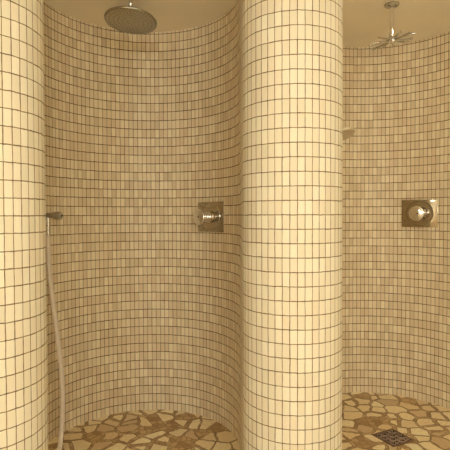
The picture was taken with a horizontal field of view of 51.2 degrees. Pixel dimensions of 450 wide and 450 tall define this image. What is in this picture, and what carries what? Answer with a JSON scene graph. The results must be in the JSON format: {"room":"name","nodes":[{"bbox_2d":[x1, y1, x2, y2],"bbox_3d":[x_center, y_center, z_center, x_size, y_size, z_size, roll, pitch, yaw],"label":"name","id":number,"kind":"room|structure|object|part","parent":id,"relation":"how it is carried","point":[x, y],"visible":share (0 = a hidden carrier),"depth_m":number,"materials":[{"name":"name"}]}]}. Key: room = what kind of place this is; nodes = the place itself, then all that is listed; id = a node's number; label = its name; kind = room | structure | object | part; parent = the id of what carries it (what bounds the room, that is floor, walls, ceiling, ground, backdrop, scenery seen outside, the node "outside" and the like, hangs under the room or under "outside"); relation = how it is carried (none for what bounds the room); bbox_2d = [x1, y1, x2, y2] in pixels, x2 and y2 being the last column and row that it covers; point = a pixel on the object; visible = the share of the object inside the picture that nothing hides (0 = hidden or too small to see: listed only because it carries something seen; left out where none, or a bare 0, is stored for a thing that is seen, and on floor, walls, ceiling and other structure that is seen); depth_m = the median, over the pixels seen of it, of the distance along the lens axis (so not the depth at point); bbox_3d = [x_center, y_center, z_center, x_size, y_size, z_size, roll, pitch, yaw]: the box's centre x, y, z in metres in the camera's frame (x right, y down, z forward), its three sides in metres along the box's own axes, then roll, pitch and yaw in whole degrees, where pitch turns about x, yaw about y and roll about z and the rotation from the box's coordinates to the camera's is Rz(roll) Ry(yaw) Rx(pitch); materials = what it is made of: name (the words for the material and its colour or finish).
{"room":"shower room","nodes":[
{"label":"shower room","id":0,"kind":"room"},
{"bbox_2d":[0,0,47,449],"bbox_3d":[-0.773,0.013,1.486,0.375,2.208,0.477,-1,1,-27],"label":"tiled column","id":1,"kind":"structure","parent":0,"point":[23,293],"depth_m":1.35,"materials":[{"name":"tile"}]},
{"bbox_2d":[43,0,241,449],"bbox_3d":[-0.437,-0.006,2.330,1.035,2.208,0.889,-1,1,-18],"label":"wall","id":2,"kind":"structure","parent":0,"point":[141,130],"depth_m":2.66,"materials":[{"name":"tile"}]},
{"bbox_2d":[46,212,62,235],"bbox_3d":[-0.861,-0.010,2.330,0.109,0.124,0.052,0,1,0],"label":"outlet","id":3,"kind":"object","parent":2,"relation":"attached to","point":[56,215],"visible":0.7,"depth_m":2.32,"materials":[{"name":"metal"}]},
{"bbox_2d":[46,235,64,449],"bbox_3d":[-0.653,0.577,2.079,0.691,1.057,0.215,1,1,35],"label":"shower hose","id":4,"kind":"object","parent":3,"relation":"hanging from","point":[48,239],"visible":0.96,"depth_m":2.30,"materials":[{"name":"plastic"}]},
{"bbox_2d":[193,202,223,231],"bbox_3d":[-0.104,-0.044,2.575,0.206,0.166,0.129,1,2,45],"label":"shower mixer","id":5,"kind":"object","parent":2,"relation":"attached to","point":[209,216],"visible":0.98,"depth_m":2.56,"materials":[{"name":"silver metal"}]},
{"bbox_2d":[43,0,449,46],"bbox_3d":[-0.116,-1.101,0.389,4.025,0.060,5.425,0,1,0],"label":"ceiling","id":6,"kind":"structure","parent":0,"point":[364,21],"depth_m":2.49,"materials":[{"name":"paint"}]},
{"bbox_2d":[104,0,156,34],"bbox_3d":[-0.446,-1.026,2.224,0.246,0.164,0.245,0,1,0],"label":"shower head","id":7,"kind":"object","parent":6,"relation":"hanging from","point":[129,19],"visible":1,"depth_m":2.21},
{"bbox_2d":[369,1,415,49],"bbox_3d":[0.844,-1.012,2.379,0.224,0.207,0.223,0,1,0],"label":"shower head","id":8,"kind":"object","parent":6,"relation":"hanging from","point":[391,5],"visible":1,"depth_m":2.37},
{"bbox_3d":[0.844,-1.030,2.379,0.024,0.156,0.024,0,1,0],"label":"stem","id":9,"kind":"part","parent":8,"relation":"part of","materials":[{"name":"silver metal"}]},
{"bbox_2d":[48,392,449,449],"bbox_3d":[-0.108,1.166,0.437,4.025,0.060,5.425,0,1,0],"label":"floor","id":10,"kind":"structure","parent":0,"point":[364,414],"depth_m":2.52,"materials":[{"name":"stone"}]},
{"bbox_2d":[372,428,414,446],"bbox_3d":[0.861,1.091,2.411,0.148,0.009,0.148,-1,1,-27],"label":"floor drain","id":11,"kind":"object","parent":10,"relation":"on","point":[394,438],"visible":1,"depth_m":2.40,"materials":[{"name":"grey metal"}]},
{"bbox_2d":[241,0,342,449],"bbox_3d":[0.258,0.001,1.871,0.378,2.208,0.498,0,1,0],"label":"tiled column","id":12,"kind":"structure","parent":0,"point":[292,50],"depth_m":1.65,"materials":[{"name":"tile"}]},
{"bbox_2d":[342,31,449,408],"bbox_3d":[0.830,-0.017,2.622,1.106,2.208,0.820,0,1,-11],"label":"wall","id":13,"kind":"structure","parent":0,"point":[396,278],"depth_m":2.96,"materials":[{"name":"tile"}]},
{"bbox_2d":[343,127,354,139],"bbox_3d":[0.517,-0.496,2.540,0.367,0.078,0.128,0,1,0],"label":"shower head","id":14,"kind":"object","parent":13,"relation":"attached to","point":[348,132],"visible":0.15,"depth_m":2.52},
{"bbox_2d":[402,199,437,226],"bbox_3d":[1.169,-0.070,2.838,0.206,0.166,0.140,1,1,35],"label":"shower mixer","id":15,"kind":"object","parent":13,"relation":"attached to","point":[415,213],"visible":0.99,"depth_m":2.83,"materials":[{"name":"silver metal"}]}
]}

